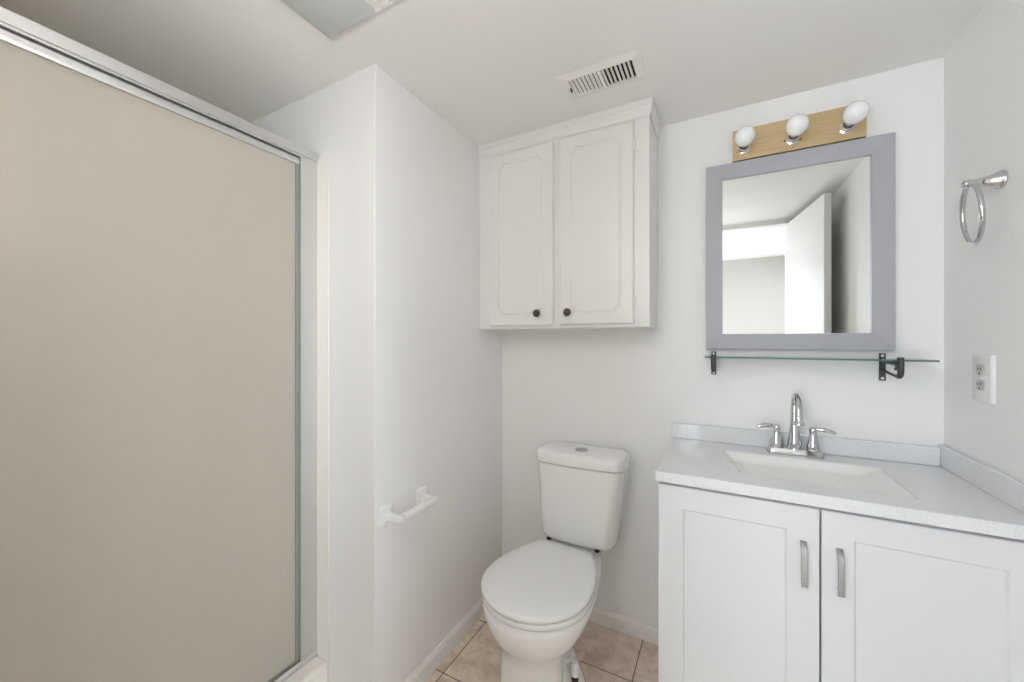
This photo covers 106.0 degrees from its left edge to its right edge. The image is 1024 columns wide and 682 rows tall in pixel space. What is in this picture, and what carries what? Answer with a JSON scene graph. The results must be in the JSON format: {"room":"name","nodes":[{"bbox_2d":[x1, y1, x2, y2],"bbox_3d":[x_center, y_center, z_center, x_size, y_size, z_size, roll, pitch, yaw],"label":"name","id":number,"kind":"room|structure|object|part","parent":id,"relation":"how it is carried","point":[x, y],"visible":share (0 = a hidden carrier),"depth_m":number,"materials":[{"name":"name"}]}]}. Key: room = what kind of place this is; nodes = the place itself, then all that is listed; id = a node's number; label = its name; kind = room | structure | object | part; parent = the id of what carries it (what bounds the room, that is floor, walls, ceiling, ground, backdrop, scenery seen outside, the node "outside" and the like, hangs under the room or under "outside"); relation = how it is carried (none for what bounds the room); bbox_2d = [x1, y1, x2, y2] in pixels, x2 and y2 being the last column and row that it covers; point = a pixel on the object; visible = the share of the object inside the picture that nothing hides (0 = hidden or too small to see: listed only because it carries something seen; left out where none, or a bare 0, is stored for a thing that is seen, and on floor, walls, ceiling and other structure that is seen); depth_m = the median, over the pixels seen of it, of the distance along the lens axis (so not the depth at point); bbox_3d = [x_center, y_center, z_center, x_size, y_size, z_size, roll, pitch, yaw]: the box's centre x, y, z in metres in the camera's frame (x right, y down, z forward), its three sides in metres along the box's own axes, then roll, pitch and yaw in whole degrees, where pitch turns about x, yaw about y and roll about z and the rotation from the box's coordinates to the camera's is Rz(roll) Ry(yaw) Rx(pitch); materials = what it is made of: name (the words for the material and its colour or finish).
{"room":"bathroom","nodes":[
{"label":"bathroom","id":0,"kind":"room"},
{"bbox_2d":[251,64,501,681],"bbox_3d":[-0.698,0.184,1.837,1.033,2.141,0.822,0,0,28],"label":"wall","id":1,"kind":"structure","parent":0,"point":[415,382],"depth_m":1.35,"materials":[{"name":"paint"}]},
{"bbox_2d":[379,485,438,528],"bbox_3d":[-0.341,0.573,1.329,0.076,0.068,0.234,0,0,28],"label":"toilet paper holder","id":2,"kind":"object","parent":1,"relation":"attached to","point":[424,500],"visible":1,"depth_m":1.28,"materials":[{"name":"ceramic"}]},
{"bbox_2d":[405,598,483,681],"bbox_3d":[-0.237,1.222,1.591,0.013,0.066,0.820,0,0,28],"label":"baseboard","id":3,"kind":"structure","parent":1,"relation":"attached to","point":[429,665],"depth_m":1.54,"materials":[{"name":"white paint"}]},
{"bbox_2d":[0,0,988,145],"bbox_3d":[-0.438,-0.926,0.348,3.200,0.080,3.400,0,0,28],"label":"ceiling","id":4,"kind":"structure","parent":0,"point":[490,69],"depth_m":1.16,"materials":[{"name":"white paint"}]},
{"bbox_2d":[281,0,398,37],"bbox_3d":[-0.469,-0.878,0.919,0.295,0.016,0.304,0,0,28],"label":"recessed light","id":5,"kind":"object","parent":4,"relation":"in","point":[331,18],"visible":1,"depth_m":1.02,"materials":[{"name":"white paint"}]},
{"bbox_2d":[557,49,646,99],"bbox_3d":[0.302,-0.878,1.296,0.268,0.016,0.143,0,0,28],"label":"ceiling vent","id":6,"kind":"object","parent":4,"relation":"in","point":[628,67],"visible":1,"depth_m":1.28,"materials":[{"name":"white metal"}]},
{"bbox_2d":[425,614,657,681],"bbox_3d":[-0.438,1.285,0.348,3.200,0.060,3.400,0,0,28],"label":"floor","id":7,"kind":"structure","parent":0,"point":[605,654],"depth_m":1.52,"materials":[{"name":"beige tile"}]},
{"bbox_2d":[284,156,328,681],"bbox_3d":[-1.266,0.308,1.007,0.814,1.893,1.177,0,0,28],"label":"shower stall","id":8,"kind":"object","parent":7,"relation":"on","point":[316,670],"visible":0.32,"depth_m":1.34,"materials":[{"name":"plastic"}]},
{"bbox_2d":[0,6,317,681],"bbox_3d":[-0.988,0.221,0.858,0.076,1.761,1.164,0,0,28],"label":"sliding shower door","id":9,"kind":"structure","parent":8,"relation":"attached to","point":[158,242],"depth_m":0.96,"materials":[{"name":"beige glass"}]},
{"bbox_3d":[-0.882,-0.621,1.020,0.020,0.046,0.654,0,0,28],"label":"rail","id":10,"kind":"part","parent":9,"relation":"part of","materials":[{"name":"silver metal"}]},
{"bbox_3d":[-0.988,-0.636,0.858,0.076,0.046,1.164,0,0,28],"label":"header rail","id":11,"kind":"part","parent":9,"relation":"part of","materials":[{"name":"silver metal"}]},
{"bbox_2d":[481,441,630,681],"bbox_3d":[0.170,0.857,1.449,0.427,0.796,0.661,0,0,28],"label":"toilet","id":12,"kind":"object","parent":7,"relation":"on","point":[539,597],"visible":1,"depth_m":1.40,"materials":[{"name":"ceramic"}]},
{"bbox_3d":[0.101,0.835,1.370,0.382,0.026,0.456,0,0,28],"label":"lid","id":13,"kind":"part","parent":12,"relation":"part of","materials":[{"name":"plastic"}]},
{"bbox_3d":[0.107,0.860,1.380,0.380,0.023,0.473,0,0,28],"label":"seat","id":14,"kind":"part","parent":12,"relation":"part of","materials":[{"name":"plastic"}]},
{"bbox_3d":[0.138,1.064,1.438,0.376,0.382,0.598,0,0,28],"label":"bowl","id":15,"kind":"part","parent":12,"relation":"part of","materials":[{"name":"ceramic"}]},
{"bbox_3d":[0.297,0.487,1.642,0.384,0.048,0.200,0,0,28],"label":"tank lid","id":16,"kind":"part","parent":12,"relation":"part of","materials":[{"name":"ceramic"}]},
{"bbox_3d":[0.298,0.677,1.644,0.372,0.327,0.192,0,0,28],"label":"tank","id":17,"kind":"part","parent":12,"relation":"part of","materials":[{"name":"ceramic"}]},
{"bbox_2d":[658,481,1023,681],"bbox_3d":[0.884,0.837,1.173,0.774,0.835,0.468,0,0,28],"label":"vanity cabinet","id":18,"kind":"object","parent":7,"relation":"on","point":[751,588],"visible":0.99,"depth_m":0.98,"materials":[{"name":"white paint"}]},
{"bbox_3d":[0.618,0.798,1.084,0.388,0.734,0.018,0,0,28],"label":"door","id":19,"kind":"part","parent":18,"relation":"part of","materials":[{"name":"white paint"}]},
{"bbox_3d":[0.750,0.572,0.992,0.014,0.111,0.023,0,0,28],"label":"handle","id":20,"kind":"part","parent":18,"relation":"part of","materials":[{"name":"silver metal"}]},
{"bbox_2d":[656,422,1023,539],"bbox_3d":[0.889,0.394,1.183,0.786,0.140,0.473,0,0,28],"label":"countertop","id":21,"kind":"structure","parent":18,"relation":"on","point":[941,486],"depth_m":1.11,"materials":[{"name":"stone"}]},
{"bbox_2d":[757,393,835,458],"bbox_3d":[0.968,0.282,1.320,0.166,0.215,0.155,0,0,-15],"label":"faucet","id":22,"kind":"object","parent":21,"relation":"on","point":[794,447],"visible":1,"depth_m":1.31,"materials":[{"name":"silver metal"}]},
{"bbox_3d":[0.898,0.299,1.361,0.061,0.019,0.014,0,0,21],"label":"lever","id":23,"kind":"part","parent":22,"relation":"part of","materials":[{"name":"silver metal"}]},
{"bbox_3d":[0.925,0.331,1.350,0.041,0.080,0.041,0,0,28],"label":"handle","id":24,"kind":"part","parent":22,"relation":"part of","materials":[{"name":"silver metal"}]},
{"bbox_3d":[0.970,0.330,1.326,0.048,0.082,0.048,0,0,28],"label":"spout","id":25,"kind":"part","parent":22,"relation":"part of","materials":[{"name":"silver metal"}]},
{"bbox_3d":[0.970,0.378,1.326,0.158,0.022,0.052,0,0,28],"label":"plate","id":26,"kind":"part","parent":22,"relation":"part of","materials":[{"name":"silver metal"}]},
{"bbox_3d":[0.949,0.240,1.287,0.025,0.130,0.113,0,0,28],"label":"spout","id":27,"kind":"part","parent":22,"relation":"part of","materials":[{"name":"silver metal"}]},
{"bbox_3d":[1.015,0.331,1.302,0.041,0.080,0.041,0,0,28],"label":"handle","id":28,"kind":"part","parent":22,"relation":"part of","materials":[{"name":"silver metal"}]},
{"bbox_3d":[1.039,0.299,1.285,0.062,0.019,0.014,0,0,36],"label":"lever","id":29,"kind":"part","parent":22,"relation":"part of","materials":[{"name":"silver metal"}]},
{"bbox_2d":[723,451,915,498],"bbox_3d":[0.880,0.427,1.168,0.424,0.074,0.274,0,0,28],"label":"basin","id":30,"kind":"object","parent":21,"relation":"in","point":[852,477],"depth_m":1.22,"materials":[{"name":"ceramic"}]},
{"bbox_3d":[0.815,0.574,0.958,0.014,0.111,0.023,0,0,28],"label":"handle","id":31,"kind":"part","parent":18,"relation":"part of","materials":[{"name":"silver metal"}]},
{"bbox_3d":[0.960,0.798,0.900,0.380,0.734,0.018,0,0,28],"label":"door","id":32,"kind":"part","parent":18,"relation":"part of","materials":[{"name":"white paint"}]},
{"bbox_2d":[502,57,943,626],"bbox_3d":[0.196,0.184,1.880,2.869,2.141,0.100,0,0,28],"label":"wall","id":33,"kind":"structure","parent":0,"point":[625,389],"depth_m":1.53,"materials":[{"name":"paint"}]},
{"bbox_2d":[478,96,660,329],"bbox_3d":[0.223,-0.470,1.662,0.754,0.832,0.257,0,0,28],"label":"upper cabinet","id":34,"kind":"object","parent":33,"relation":"attached to","point":[568,210],"visible":1,"depth_m":1.54,"materials":[{"name":"white paint"}]},
{"bbox_3d":[0.037,-0.441,1.655,0.302,0.751,0.018,0,0,28],"label":"door","id":35,"kind":"part","parent":34,"relation":"part of","materials":[{"name":"white paint"}]},
{"bbox_3d":[0.103,-0.114,1.596,0.032,0.032,0.026,0,0,28],"label":"knob","id":36,"kind":"part","parent":34,"relation":"part of","materials":[{"name":"brown metal"}]},
{"bbox_3d":[0.221,-0.114,1.533,0.032,0.032,0.026,0,0,28],"label":"knob","id":37,"kind":"part","parent":34,"relation":"part of","materials":[{"name":"brown metal"}]},
{"bbox_3d":[0.230,-0.858,1.676,0.754,0.056,0.226,0,0,28],"label":"crown moulding","id":38,"kind":"part","parent":34,"relation":"part of","materials":[{"name":"white paint"}]},
{"bbox_3d":[0.324,-0.441,1.502,0.290,0.751,0.018,0,0,28],"label":"door","id":39,"kind":"part","parent":34,"relation":"part of","materials":[{"name":"white paint"}]},
{"bbox_2d":[588,606,657,644],"bbox_3d":[0.312,1.222,1.754,0.799,0.066,0.013,0,0,28],"label":"baseboard","id":40,"kind":"structure","parent":33,"relation":"attached to","point":[626,625],"depth_m":1.66,"materials":[{"name":"white paint"}]},
{"bbox_2d":[732,100,868,162],"bbox_3d":[0.974,-0.732,1.316,0.383,0.113,0.158,0,0,28],"label":"vanity light","id":41,"kind":"object","parent":33,"relation":"attached to","point":[847,123],"visible":1,"depth_m":1.33,"materials":[{"name":"brown wood"}]},
{"bbox_2d":[735,126,755,153],"bbox_3d":[0.830,-0.716,1.378,0.063,0.063,0.131,0,0,28],"label":"bulb","id":42,"kind":"object","parent":41,"relation":"attached to","point":[745,137],"depth_m":1.34,"materials":[{"name":"glass"}]},
{"bbox_2d":[785,114,808,144],"bbox_3d":[0.961,-0.716,1.308,0.063,0.063,0.131,0,0,28],"label":"bulb","id":43,"kind":"object","parent":41,"relation":"attached to","point":[797,127],"depth_m":1.28,"materials":[{"name":"glass"}]},
{"bbox_2d":[839,100,868,133],"bbox_3d":[1.092,-0.716,1.237,0.063,0.063,0.131,0,0,28],"label":"bulb","id":44,"kind":"object","parent":41,"relation":"attached to","point":[852,121],"depth_m":1.21,"materials":[{"name":"glass"}]},
{"bbox_2d":[706,132,895,350],"bbox_3d":[0.998,-0.320,1.379,0.545,0.702,0.025,0,0,28],"label":"wall mirror","id":45,"kind":"object","parent":33,"relation":"attached to","point":[801,244],"visible":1,"depth_m":1.35,"materials":[{"name":"clear glass"}]},
{"bbox_2d":[723,155,870,333],"bbox_3d":[0.996,-0.320,1.377,0.438,0.595,0.004,0,0,28],"label":"mirror glass","id":46,"kind":"object","parent":45,"relation":"on","point":[797,235],"depth_m":1.36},
{"bbox_3d":[0.997,0.002,1.379,0.544,0.057,0.025,0,0,28],"label":"frame rail","id":47,"kind":"part","parent":45,"relation":"part of","materials":[{"name":"grey wood"}]},
{"bbox_3d":[0.997,-0.642,1.379,0.544,0.058,0.025,0,0,28],"label":"frame rail","id":48,"kind":"part","parent":45,"relation":"part of","materials":[{"name":"grey wood"}]},
{"bbox_2d":[672,422,939,465],"bbox_3d":[0.991,0.360,1.386,0.772,0.059,0.019,0,0,28],"label":"backsplash","id":49,"kind":"structure","parent":33,"relation":"attached to","point":[859,448],"depth_m":1.32,"materials":[{"name":"stone"}]},
{"bbox_2d":[705,351,939,380],"bbox_3d":[0.993,0.086,1.307,0.606,0.090,0.157,0,0,28],"label":"glass shelf","id":50,"kind":"object","parent":33,"relation":"attached to","point":[899,362],"visible":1,"depth_m":1.25,"materials":[{"name":"glass"}]},
{"bbox_3d":[0.749,0.081,1.435,0.015,0.065,0.153,0,0,28],"label":"bracket arm","id":51,"kind":"part","parent":50,"relation":"part of","materials":[{"name":"metal"}]},
{"bbox_3d":[0.996,0.058,1.313,0.606,0.005,0.131,0,0,28],"label":"glass pane","id":52,"kind":"part","parent":50,"relation":"part of","materials":[{"name":"clear glass"}]},
{"bbox_3d":[1.183,0.081,1.203,0.015,0.065,0.153,0,0,28],"label":"bracket arm","id":53,"kind":"part","parent":50,"relation":"part of","materials":[{"name":"metal"}]},
{"bbox_2d":[944,0,1023,481],"bbox_3d":[0.984,0.184,0.420,0.100,2.141,1.730,0,0,28],"label":"wall","id":54,"kind":"structure","parent":0,"point":[984,68],"depth_m":1.01,"materials":[{"name":"paint"}]},
{"bbox_2d":[959,170,1007,245],"bbox_3d":[1.183,-0.332,0.973,0.072,0.181,0.158,0,0,28],"label":"towel ring","id":55,"kind":"object","parent":54,"relation":"attached to","point":[998,180],"visible":1,"depth_m":0.96,"materials":[{"name":"silver metal"}]},
{"bbox_3d":[1.183,-0.400,0.972,0.070,0.045,0.045,0,0,28],"label":"post","id":56,"kind":"part","parent":55,"relation":"part of","materials":[{"name":"silver metal"}]},
{"bbox_2d":[972,354,995,404],"bbox_3d":[1.242,0.099,1.019,0.011,0.125,0.087,0,0,28],"label":"outlet","id":57,"kind":"object","parent":54,"relation":"attached to","point":[983,366],"visible":1,"depth_m":1.01,"materials":[{"name":"plastic"}]},
{"bbox_2d":[976,379,984,390],"bbox_3d":[1.239,0.117,1.022,0.003,0.029,0.035,0,0,28],"label":"receptacle","id":58,"kind":"object","parent":57,"relation":"attached to","point":[980,383],"depth_m":1.02,"materials":[{"name":"white plastic"}]},
{"bbox_2d":[976,364,984,375],"bbox_3d":[1.239,0.077,1.022,0.003,0.029,0.035,0,0,28],"label":"receptacle","id":59,"kind":"object","parent":57,"relation":"attached to","point":[980,368],"depth_m":1.02,"materials":[{"name":"white plastic"}]}
]}

